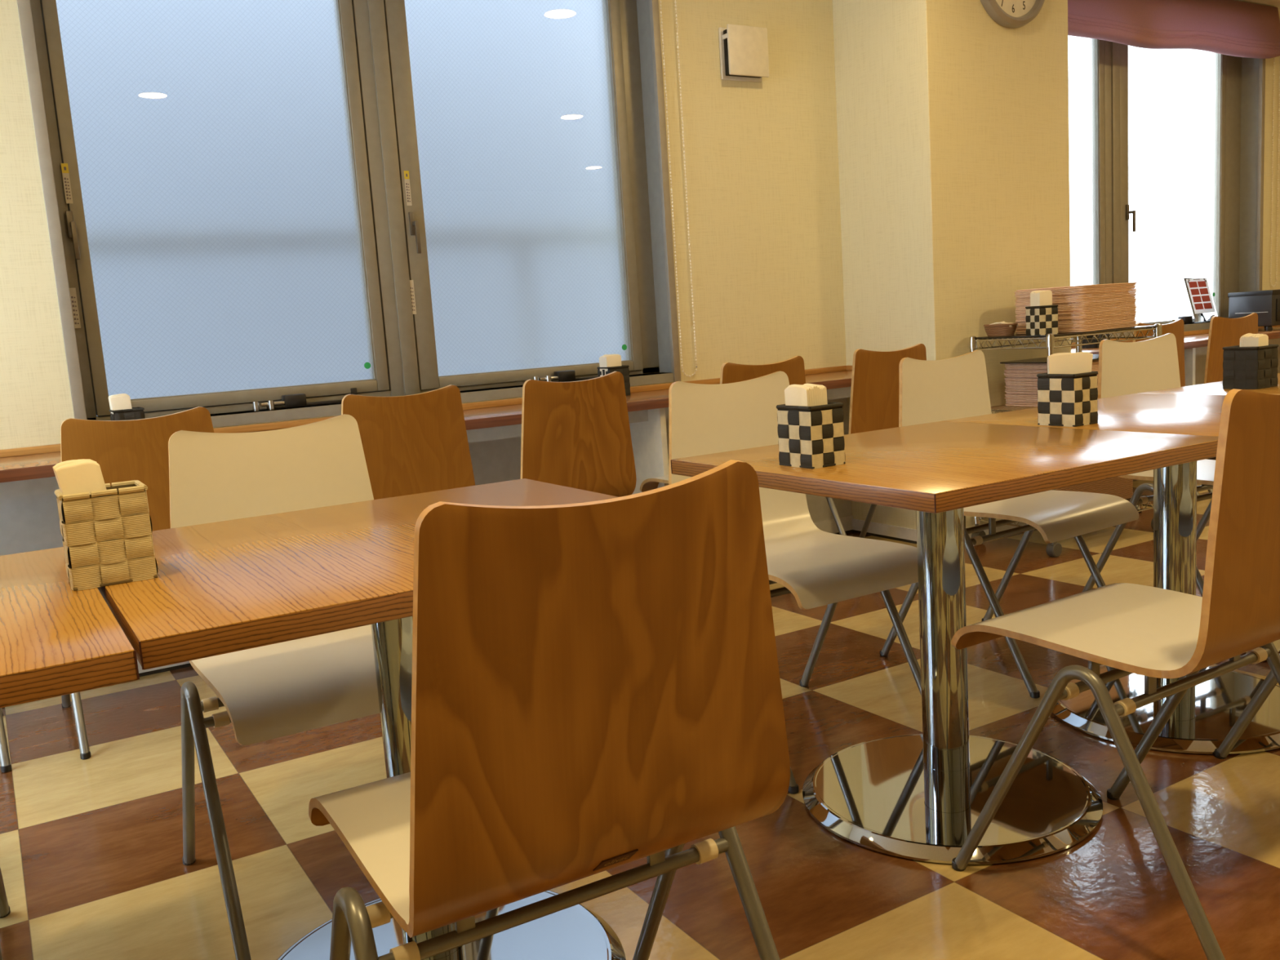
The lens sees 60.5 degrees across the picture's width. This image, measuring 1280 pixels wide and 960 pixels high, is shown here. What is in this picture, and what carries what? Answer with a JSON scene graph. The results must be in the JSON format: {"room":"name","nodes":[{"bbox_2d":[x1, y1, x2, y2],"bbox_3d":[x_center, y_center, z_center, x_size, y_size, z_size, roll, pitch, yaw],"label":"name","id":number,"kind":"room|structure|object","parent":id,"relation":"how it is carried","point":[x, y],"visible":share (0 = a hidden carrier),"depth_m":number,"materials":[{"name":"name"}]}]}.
{"room":"cafeteria","nodes":[
{"label":"cafeteria","id":0,"kind":"room"},
{"bbox_2d":[0,458,1279,959],"bbox_3d":[3.401,0.514,2.092,9.750,0.100,7.724,-9,9,-31],"label":"floor","id":1,"kind":"structure","parent":0,"point":[92,867],"depth_m":2.09,"materials":[{"name":"tile"}]},
{"bbox_2d":[0,867,10,959],"bbox_3d":[-1.227,0.418,1.578,0.472,0.837,0.530,-9,9,-31],"label":"chair","id":2,"kind":"object","parent":1,"relation":"on","point":[5,910],"visible":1,"depth_m":1.94,"materials":[{"name":"white laminate"}]},
{"bbox_2d":[0,707,12,773],"bbox_3d":[-1.888,0.301,2.707,0.472,0.837,0.530,-9,9,-31],"label":"chair","id":3,"kind":"object","parent":1,"relation":"on","point":[5,763],"visible":1,"depth_m":2.67,"materials":[{"name":"white laminate"}]},
{"bbox_2d":[0,546,139,707],"bbox_3d":[-0.964,0.523,1.197,0.760,0.699,0.720,-9,9,-31],"label":"cafe table","id":4,"kind":"object","parent":1,"relation":"on","point":[56,639],"visible":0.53,"depth_m":1.10,"materials":[{"name":"laminate"}]},
{"bbox_2d":[60,406,213,759],"bbox_3d":[-1.350,0.226,2.988,0.472,0.837,0.530,-9,10,-32],"label":"chair","id":5,"kind":"object","parent":1,"relation":"on","point":[131,450],"visible":0.16,"depth_m":2.75,"materials":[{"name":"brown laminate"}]},
{"bbox_2d":[168,413,379,959],"bbox_3d":[-0.575,0.321,1.961,0.472,0.837,0.530,-9,9,-31],"label":"chair","id":6,"kind":"object","parent":1,"relation":"on","point":[275,691],"visible":0.52,"depth_m":1.99,"materials":[{"name":"white laminate"}]},
{"bbox_2d":[97,478,626,959],"bbox_3d":[-0.329,0.422,1.615,0.761,0.699,0.720,-9,9,-31],"label":"cafe table","id":7,"kind":"object","parent":1,"relation":"on","point":[224,587],"visible":0.47,"depth_m":1.50,"materials":[{"name":"laminate"}]},
{"bbox_2d":[54,480,157,591],"bbox_3d":[-0.663,0.067,1.364,0.098,0.117,0.081,-9,9,-31],"label":"basket","id":8,"kind":"object","parent":7,"relation":"on","point":[107,535],"visible":0.98,"depth_m":1.33,"materials":[{"name":"beige wicker"}]},
{"bbox_2d":[52,458,106,494],"bbox_3d":[-0.677,0.048,1.353,0.066,0.148,0.056,-9,9,-31],"label":"napkin stack","id":9,"kind":"object","parent":8,"relation":"in","point":[73,476],"visible":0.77,"depth_m":1.32,"materials":[{"name":"beige paper"}]},
{"bbox_2d":[341,384,475,499],"bbox_3d":[-0.753,0.144,3.287,0.472,0.837,0.530,-9,10,-34],"label":"chair","id":10,"kind":"object","parent":1,"relation":"on","point":[417,443],"visible":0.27,"depth_m":3.09,"materials":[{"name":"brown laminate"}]},
{"bbox_2d":[0,365,852,498],"bbox_3d":[-0.680,0.144,3.598,4.031,0.737,0.449,-9,9,-31],"label":"countertop","id":11,"kind":"structure","parent":1,"relation":"on","point":[28,470],"depth_m":3.71,"materials":[{"name":"brown wood"}]},
{"bbox_2d":[109,406,145,420],"bbox_3d":[-1.499,-0.154,3.218,0.085,0.111,0.097,-9,9,-31],"label":"basket","id":12,"kind":"object","parent":11,"relation":"on","point":[135,413],"visible":0.3,"depth_m":3.17,"materials":[{"name":"black wicker"}]},
{"bbox_2d":[108,393,132,419],"bbox_3d":[-1.512,-0.177,3.208,0.058,0.150,0.058,-9,9,-31],"label":"napkin stack","id":13,"kind":"object","parent":12,"relation":"in","point":[121,401],"visible":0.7,"depth_m":3.18,"materials":[{"name":"beige paper"}]},
{"bbox_2d":[596,365,631,395],"bbox_3d":[-0.096,-0.365,4.046,0.085,0.111,0.097,-9,9,-31],"label":"basket","id":14,"kind":"object","parent":11,"relation":"on","point":[624,370],"visible":0.39,"depth_m":4.02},
{"bbox_2d":[599,354,621,376],"bbox_3d":[-0.106,-0.388,4.038,0.062,0.150,0.058,-9,9,-31],"label":"napkin stack","id":15,"kind":"object","parent":14,"relation":"in","point":[606,360],"visible":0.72,"depth_m":4.01,"materials":[{"name":"beige paper"}]},
{"bbox_2d":[308,459,790,959],"bbox_3d":[-0.113,0.395,1.229,0.472,0.837,0.530,-8,9,-29],"label":"chair","id":16,"kind":"object","parent":1,"relation":"on","point":[596,687],"visible":1,"depth_m":1.02,"materials":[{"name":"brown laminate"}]},
{"bbox_2d":[520,371,636,497],"bbox_3d":[-0.287,0.088,3.466,0.472,0.837,0.530,-9,10,-35],"label":"chair","id":17,"kind":"object","parent":1,"relation":"on","point":[575,434],"visible":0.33,"depth_m":3.27,"materials":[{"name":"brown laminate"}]},
{"bbox_2d":[640,355,805,492],"bbox_3d":[0.307,0.007,3.760,0.472,0.837,0.530,-9,10,-34],"label":"chair","id":18,"kind":"object","parent":1,"relation":"on","point":[793,367],"visible":0.13,"depth_m":3.55,"materials":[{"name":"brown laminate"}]},
{"bbox_2d":[668,371,921,794],"bbox_3d":[0.350,0.182,2.511,0.472,0.837,0.530,-9,9,-31],"label":"chair","id":19,"kind":"object","parent":1,"relation":"on","point":[819,567],"visible":0.62,"depth_m":2.56,"materials":[{"name":"white laminate"}]},
{"bbox_2d":[826,343,926,537],"bbox_3d":[0.817,-0.085,4.169,0.472,0.837,0.530,-9,9,-31],"label":"chair","id":20,"kind":"object","parent":1,"relation":"on","point":[874,390],"visible":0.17,"depth_m":3.92,"materials":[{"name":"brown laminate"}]},
{"bbox_2d":[671,421,1217,864],"bbox_3d":[0.593,0.286,2.146,0.761,0.699,0.709,-9,9,-31],"label":"cafe table","id":21,"kind":"object","parent":1,"relation":"on","point":[915,797],"visible":0.91,"depth_m":2.08,"materials":[{"name":"laminate"}]},
{"bbox_2d":[776,401,845,469],"bbox_3d":[0.309,-0.083,1.986,0.081,0.111,0.098,-9,9,-31],"label":"basket","id":22,"kind":"object","parent":21,"relation":"on","point":[812,437],"visible":0.93,"depth_m":1.95,"materials":[{"name":"multicoloured wicker"}]},
{"bbox_2d":[784,383,827,406],"bbox_3d":[0.302,-0.103,1.983,0.053,0.142,0.062,-9,9,-31],"label":"napkin stack","id":23,"kind":"object","parent":22,"relation":"in","point":[806,394],"visible":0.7,"depth_m":1.95,"materials":[{"name":"beige paper"}]},
{"bbox_2d":[880,350,1138,697],"bbox_3d":[0.991,0.075,2.962,0.472,0.837,0.530,-9,10,-34],"label":"chair","id":24,"kind":"object","parent":1,"relation":"on","point":[957,387],"visible":0.6,"depth_m":2.98,"materials":[{"name":"white laminate"}]},
{"bbox_2d":[968,323,1162,556],"bbox_3d":[1.723,-0.182,4.416,0.704,0.840,0.402,-9,9,-31],"label":"wire rack","id":25,"kind":"object","parent":1,"relation":"on","point":[1053,549],"visible":0.21,"depth_m":4.26,"materials":[{"name":"silver metal"}]},
{"bbox_2d":[983,323,1017,337],"bbox_3d":[1.407,-0.585,4.281,0.099,0.048,0.145,-9,9,-31],"label":"bread basket","id":26,"kind":"object","parent":25,"relation":"on","point":[995,330],"visible":0.95,"depth_m":4.24,"materials":[{"name":"wicker"}]},
{"bbox_2d":[991,404,1037,413],"bbox_3d":[1.707,-0.291,4.392,0.651,0.042,0.370,-9,9,-31],"label":"wire shelf","id":27,"kind":"object","parent":25,"relation":"attached to","point":[1002,408],"depth_m":4.31,"materials":[{"name":"silver metal"}]},
{"bbox_2d":[1004,403,1037,406],"bbox_3d":[1.705,-0.315,4.387,0.410,0.006,0.300,-9,9,-31],"label":"serving tray","id":28,"kind":"object","parent":25,"relation":"on","point":[1006,404],"visible":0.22,"depth_m":4.33,"materials":[{"name":"brown wood"}]},
{"bbox_2d":[1005,401,1037,404],"bbox_3d":[1.709,-0.322,4.388,0.410,0.006,0.300,-9,9,-31],"label":"serving tray","id":29,"kind":"object","parent":28,"relation":"on","point":[1020,403],"visible":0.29,"depth_m":4.33,"materials":[{"name":"brown wood"}]},
{"bbox_2d":[1005,400,1037,403],"bbox_3d":[1.709,-0.329,4.393,0.410,0.006,0.300,-9,9,-31],"label":"serving tray","id":30,"kind":"object","parent":29,"relation":"on","point":[1006,400],"visible":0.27,"depth_m":4.33,"materials":[{"name":"brown wood"}]},
{"bbox_2d":[1005,399,1037,401],"bbox_3d":[1.707,-0.335,4.387,0.410,0.006,0.300,-9,9,-31],"label":"serving tray","id":31,"kind":"object","parent":30,"relation":"on","point":[1006,399],"visible":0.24,"depth_m":4.33,"materials":[{"name":"brown wood"}]},
{"bbox_2d":[1004,397,1037,399],"bbox_3d":[1.702,-0.341,4.388,0.410,0.006,0.300,-9,9,-31],"label":"serving tray","id":32,"kind":"object","parent":31,"relation":"on","point":[1005,397],"visible":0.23,"depth_m":4.33,"materials":[{"name":"brown wood"}]},
{"bbox_2d":[1004,395,1037,398],"bbox_3d":[1.703,-0.347,4.382,0.410,0.006,0.300,-9,9,-30],"label":"serving tray","id":33,"kind":"object","parent":32,"relation":"on","point":[1017,397],"visible":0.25,"depth_m":4.32,"materials":[{"name":"brown wood"}]},
{"bbox_2d":[1004,393,1037,396],"bbox_3d":[1.702,-0.354,4.383,0.410,0.006,0.300,-9,9,-31],"label":"serving tray","id":34,"kind":"object","parent":33,"relation":"on","point":[1006,394],"visible":0.2,"depth_m":4.33,"materials":[{"name":"brown wood"}]},
{"bbox_2d":[1006,392,1037,395],"bbox_3d":[1.708,-0.361,4.383,0.410,0.006,0.300,-9,9,-31],"label":"serving tray","id":35,"kind":"object","parent":34,"relation":"on","point":[1006,393],"visible":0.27,"depth_m":4.32,"materials":[{"name":"brown wood"}]},
{"bbox_2d":[1004,387,1097,393],"bbox_3d":[1.702,-0.367,4.382,0.410,0.006,0.300,-9,9,-31],"label":"serving tray","id":36,"kind":"object","parent":35,"relation":"on","point":[1019,392],"visible":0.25,"depth_m":4.32,"materials":[{"name":"brown wood"}]},
{"bbox_2d":[1004,386,1097,391],"bbox_3d":[1.703,-0.373,4.382,0.410,0.006,0.300,-9,9,-31],"label":"serving tray","id":37,"kind":"object","parent":36,"relation":"on","point":[1097,386],"visible":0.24,"depth_m":4.32,"materials":[{"name":"brown wood"}]},
{"bbox_2d":[1005,385,1097,390],"bbox_3d":[1.704,-0.380,4.379,0.410,0.006,0.300,-9,9,-31],"label":"serving tray","id":38,"kind":"object","parent":37,"relation":"on","point":[1022,388],"visible":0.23,"depth_m":4.32,"materials":[{"name":"brown wood"}]},
{"bbox_2d":[1004,386,1037,388],"bbox_3d":[1.702,-0.387,4.382,0.410,0.006,0.300,-9,9,-31],"label":"serving tray","id":39,"kind":"object","parent":38,"relation":"on","point":[1024,387],"visible":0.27,"depth_m":4.34,"materials":[{"name":"brown wood"}]},
{"bbox_2d":[1005,384,1037,386],"bbox_3d":[1.706,-0.393,4.381,0.410,0.006,0.300,-9,9,-30],"label":"serving tray","id":40,"kind":"object","parent":39,"relation":"on","point":[1006,384],"visible":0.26,"depth_m":4.33,"materials":[{"name":"brown wood"}]},
{"bbox_2d":[1005,382,1037,385],"bbox_3d":[1.703,-0.399,4.376,0.410,0.006,0.300,-9,9,-30],"label":"serving tray","id":41,"kind":"object","parent":40,"relation":"on","point":[1006,383],"visible":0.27,"depth_m":4.33,"materials":[{"name":"brown wood"}]},
{"bbox_2d":[1004,377,1097,383],"bbox_3d":[1.700,-0.405,4.374,0.410,0.006,0.300,-9,9,-31],"label":"serving tray","id":42,"kind":"object","parent":41,"relation":"on","point":[1097,378],"visible":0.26,"depth_m":4.32,"materials":[{"name":"brown wood"}]},
{"bbox_2d":[1004,376,1098,382],"bbox_3d":[1.699,-0.411,4.372,0.410,0.006,0.300,-9,9,-30],"label":"serving tray","id":43,"kind":"object","parent":42,"relation":"on","point":[1023,380],"visible":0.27,"depth_m":4.32,"materials":[{"name":"brown wood"}]},
{"bbox_2d":[1004,374,1098,380],"bbox_3d":[1.698,-0.418,4.373,0.410,0.006,0.300,-9,9,-30],"label":"serving tray","id":44,"kind":"object","parent":43,"relation":"on","point":[1026,379],"visible":0.24,"depth_m":4.33,"materials":[{"name":"brown wood"}]},
{"bbox_2d":[1005,373,1098,377],"bbox_3d":[1.706,-0.426,4.379,0.410,0.006,0.300,-9,9,-30],"label":"serving tray","id":45,"kind":"object","parent":44,"relation":"on","point":[1098,373],"visible":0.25,"depth_m":4.32,"materials":[{"name":"brown wood"}]},
{"bbox_2d":[1004,370,1098,377],"bbox_3d":[1.698,-0.431,4.372,0.410,0.006,0.300,-9,9,-31],"label":"serving tray","id":46,"kind":"object","parent":45,"relation":"on","point":[1035,375],"visible":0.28,"depth_m":4.33,"materials":[{"name":"brown wood"}]},
{"bbox_2d":[1004,368,1098,374],"bbox_3d":[1.695,-0.437,4.373,0.410,0.006,0.300,-9,9,-31],"label":"serving tray","id":47,"kind":"object","parent":46,"relation":"on","point":[1098,369],"visible":0.24,"depth_m":4.32,"materials":[{"name":"brown wood"}]},
{"bbox_2d":[1004,367,1098,373],"bbox_3d":[1.698,-0.444,4.371,0.410,0.006,0.300,-9,9,-30],"label":"serving tray","id":48,"kind":"object","parent":47,"relation":"on","point":[1098,367],"visible":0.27,"depth_m":4.28,"materials":[{"name":"brown wood"}]},
{"bbox_2d":[1004,365,1098,371],"bbox_3d":[1.696,-0.450,4.369,0.410,0.006,0.300,-9,9,-30],"label":"serving tray","id":49,"kind":"object","parent":48,"relation":"on","point":[1098,366],"visible":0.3,"depth_m":4.28,"materials":[{"name":"brown wood"}]},
{"bbox_2d":[1006,364,1098,369],"bbox_3d":[1.705,-0.458,4.372,0.410,0.006,0.300,-9,9,-30],"label":"serving tray","id":50,"kind":"object","parent":49,"relation":"on","point":[1096,365],"visible":0.23,"depth_m":4.28,"materials":[{"name":"brown wood"}]},
{"bbox_2d":[1004,362,1098,368],"bbox_3d":[1.698,-0.464,4.370,0.410,0.006,0.300,-9,9,-30],"label":"serving tray","id":51,"kind":"object","parent":50,"relation":"on","point":[1097,362],"visible":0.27,"depth_m":4.28,"materials":[{"name":"brown wood"}]},
{"bbox_2d":[1004,360,1098,366],"bbox_3d":[1.698,-0.469,4.365,0.410,0.006,0.300,-9,9,-31],"label":"serving tray","id":52,"kind":"object","parent":51,"relation":"on","point":[1095,362],"visible":0.27,"depth_m":4.28,"materials":[{"name":"brown wood"}]},
{"bbox_2d":[1004,360,1098,364],"bbox_3d":[1.697,-0.476,4.370,0.410,0.006,0.300,-9,9,-31],"label":"serving tray","id":53,"kind":"object","parent":52,"relation":"on","point":[1094,360],"visible":0.22,"depth_m":4.27,"materials":[{"name":"brown wood"}]},
{"bbox_2d":[1000,354,1098,364],"bbox_3d":[1.704,-0.482,4.362,0.450,0.005,0.330,-9,9,-31],"label":"tray","id":54,"kind":"object","parent":53,"relation":"on","point":[1095,357],"visible":0.26,"depth_m":4.34,"materials":[{"name":"brown wood"}]},
{"bbox_2d":[1025,304,1057,335],"bbox_3d":[1.508,-0.600,4.118,0.081,0.109,0.098,-5,8,-11],"label":"basket","id":55,"kind":"object","parent":25,"relation":"on","point":[1042,320],"visible":0.99,"depth_m":4.08,"materials":[{"name":"multicoloured wicker"}]},
{"bbox_2d":[1030,290,1052,306],"bbox_3d":[1.505,-0.630,4.113,0.058,0.161,0.054,-7,9,-19],"label":"napkin stack","id":56,"kind":"object","parent":55,"relation":"in","point":[1037,298],"visible":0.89,"depth_m":4.08,"materials":[{"name":"beige paper"}]},
{"bbox_2d":[978,502,1153,526],"bbox_3d":[1.734,0.117,4.450,0.651,0.042,0.370,-9,9,-31],"label":"wire shelf","id":57,"kind":"object","parent":25,"relation":"attached to","point":[980,518],"depth_m":4.42,"materials":[{"name":"wood"}]},
{"bbox_2d":[975,327,1156,350],"bbox_3d":[1.689,-0.561,4.354,0.651,0.042,0.370,-9,9,-31],"label":"wire shelf","id":58,"kind":"object","parent":25,"relation":"attached to","point":[1050,339],"depth_m":4.21,"materials":[{"name":"silver metal"}]},
{"bbox_2d":[1055,476,1133,499],"bbox_3d":[1.726,0.000,4.436,0.490,0.180,0.290,-9,9,-31],"label":"crate","id":59,"kind":"object","parent":25,"relation":"on","point":[1122,487],"visible":0.04,"depth_m":4.36,"materials":[{"name":"wood"}]},
{"bbox_2d":[942,393,1279,755],"bbox_3d":[1.233,0.189,2.529,0.744,0.699,0.709,-9,9,-31],"label":"cafe table","id":60,"kind":"object","parent":1,"relation":"on","point":[1208,710],"visible":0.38,"depth_m":2.48,"materials":[{"name":"laminate"}]},
{"bbox_2d":[1036,371,1097,426],"bbox_3d":[0.917,-0.175,2.353,0.081,0.111,0.098,-9,9,-31],"label":"basket","id":61,"kind":"object","parent":60,"relation":"on","point":[1068,400],"visible":0.98,"depth_m":2.32,"materials":[{"name":"multicoloured wicker"}]},
{"bbox_2d":[1047,351,1093,373],"bbox_3d":[0.921,-0.199,2.348,0.088,0.148,0.026,-2,8,12],"label":"napkin stack","id":62,"kind":"object","parent":61,"relation":"in","point":[1080,362],"visible":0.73,"depth_m":2.33,"materials":[{"name":"beige paper"}]},
{"bbox_2d":[951,388,1279,959],"bbox_3d":[0.838,0.256,1.768,0.472,0.837,0.530,-9,9,-32],"label":"chair","id":63,"kind":"object","parent":1,"relation":"on","point":[1153,633],"visible":1,"depth_m":1.59,"materials":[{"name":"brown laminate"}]},
{"bbox_2d":[1081,333,1215,596],"bbox_3d":[1.664,-0.012,3.266,0.472,0.837,0.530,-8,9,-28],"label":"chair","id":64,"kind":"object","parent":1,"relation":"on","point":[1125,368],"visible":0.34,"depth_m":3.37,"materials":[{"name":"white laminate"}]},
{"bbox_2d":[1133,319,1199,512],"bbox_3d":[2.250,-0.319,5.149,0.472,0.837,0.530,-9,9,-31],"label":"chair","id":65,"kind":"object","parent":1,"relation":"on","point":[1176,327],"visible":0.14,"depth_m":4.98,"materials":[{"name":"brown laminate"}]},
{"bbox_2d":[1071,324,1279,386],"bbox_3d":[3.648,-0.509,6.188,4.489,0.737,0.449,-9,9,-31],"label":"countertop","id":66,"kind":"structure","parent":1,"relation":"on","point":[1196,342],"depth_m":5.46,"materials":[{"name":"brown wood"}]},
{"bbox_2d":[1071,325,1279,354],"bbox_3d":[3.627,-0.835,6.141,4.489,0.032,0.448,-9,9,-31],"label":"countertop","id":67,"kind":"structure","parent":66,"relation":"on","point":[1202,340],"depth_m":5.50,"materials":[{"name":"brown wood"}]},
{"bbox_2d":[1227,288,1279,331],"bbox_3d":[3.478,-0.939,6.053,0.374,0.216,0.266,-9,9,-31],"label":"toaster oven","id":68,"kind":"object","parent":66,"relation":"on","point":[1266,304],"visible":0.84,"depth_m":5.92,"materials":[{"name":"black metal"}]},
{"bbox_2d":[1137,373,1279,661],"bbox_3d":[1.866,0.093,2.908,0.744,0.699,0.709,-9,9,-31],"label":"cafe table","id":69,"kind":"object","parent":1,"relation":"on","point":[1215,388],"visible":0.02,"depth_m":2.92,"materials":[{"name":"laminate"}]},
{"bbox_2d":[1222,344,1279,389],"bbox_3d":[1.621,-0.301,2.914,0.099,0.111,0.098,-9,9,-31],"label":"basket","id":70,"kind":"object","parent":69,"relation":"on","point":[1243,367],"visible":0.98,"depth_m":2.88,"materials":[{"name":"black wicker"}]},
{"bbox_2d":[1239,333,1268,346],"bbox_3d":[1.633,-0.322,2.919,0.050,0.138,0.052,-9,9,-31],"label":"napkin stack","id":71,"kind":"object","parent":70,"relation":"in","point":[1249,340],"visible":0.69,"depth_m":2.90,"materials":[{"name":"beige paper"}]},
{"bbox_2d":[1204,312,1257,493],"bbox_3d":[2.717,-0.382,5.380,0.472,0.837,0.530,-8,9,-28],"label":"chair","id":72,"kind":"object","parent":1,"relation":"on","point":[1223,331],"visible":0.17,"depth_m":5.11,"materials":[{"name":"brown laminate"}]},
{"bbox_2d":[1213,670,1277,759],"bbox_3d":[1.494,0.159,2.144,0.472,0.837,0.530,-9,9,-31],"label":"chair","id":73,"kind":"object","parent":1,"relation":"on","point":[1270,682],"visible":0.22,"depth_m":2.22,"materials":[{"name":"silver metal"}]},
{"bbox_2d":[0,0,1279,555],"bbox_3d":[1.355,-1.096,5.103,9.750,2.500,0.200,-9,9,-31],"label":"wall","id":74,"kind":"structure","parent":0,"point":[762,159],"depth_m":4.35,"materials":[{"name":"paint"}]},
{"bbox_2d":[17,0,680,427],"bbox_3d":[-0.853,-1.060,3.745,2.134,1.621,0.210,-9,9,-31],"label":"window","id":75,"kind":"structure","parent":74,"relation":"in","point":[251,205],"depth_m":3.70,"materials":[{"name":"glass"}]},
{"bbox_2d":[137,457,1216,676],"bbox_3d":[1.623,0.134,4.965,9.350,0.075,0.526,-9,9,-31],"label":"baseboard","id":76,"kind":"structure","parent":74,"relation":"attached to","point":[850,524],"depth_m":4.66,"materials":[{"name":"plastic"}]},
{"bbox_2d":[659,0,697,377],"bbox_3d":[0.142,-1.235,4.214,0.088,1.677,0.020,-9,9,-31],"label":"chain","id":77,"kind":"object","parent":74,"relation":"hanging from","point":[677,29],"visible":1,"depth_m":4.22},
{"bbox_2d":[718,23,768,82],"bbox_3d":[0.409,-1.675,4.309,0.196,0.196,0.062,-9,9,-31],"label":"air vent","id":78,"kind":"object","parent":74,"relation":"in","point":[744,49],"visible":1,"depth_m":4.28,"materials":[{"name":"white plastic"}]},
{"bbox_2d":[1067,35,1265,342],"bbox_3d":[2.547,-1.594,5.778,2.259,1.661,0.210,-9,9,-31],"label":"window","id":79,"kind":"structure","parent":74,"relation":"in","point":[1166,146],"depth_m":6.02,"materials":[{"name":"glass"}]},
{"bbox_2d":[1067,0,1279,58],"bbox_3d":[2.562,-2.341,5.528,2.426,0.309,0.121,-9,9,-31],"label":"window valance","id":80,"kind":"object","parent":79,"relation":"attached to","point":[1233,28],"visible":0.81,"depth_m":5.67,"materials":[{"name":"fabric"}]},
{"bbox_2d":[1183,276,1217,323],"bbox_3d":[3.172,-1.019,6.200,0.220,0.252,0.077,-9,9,-31],"label":"menu stand","id":81,"kind":"object","parent":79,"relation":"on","point":[1198,290],"visible":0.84,"depth_m":6.19,"materials":[{"name":"white plastic"}]},
{"bbox_2d":[832,0,1071,529],"bbox_3d":[1.345,-1.036,4.686,0.822,2.500,0.528,-9,9,-31],"label":"wall pillar","id":82,"kind":"structure","parent":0,"point":[953,121],"depth_m":4.42,"materials":[{"name":"paint"}]},
{"bbox_2d":[980,0,1044,28],"bbox_3d":[1.471,-1.993,4.329,0.396,0.396,0.044,-9,9,-31],"label":"wall clock","id":83,"kind":"object","parent":82,"relation":"attached to","point":[1012,14],"visible":1,"depth_m":4.34,"materials":[{"name":"brown wood"}]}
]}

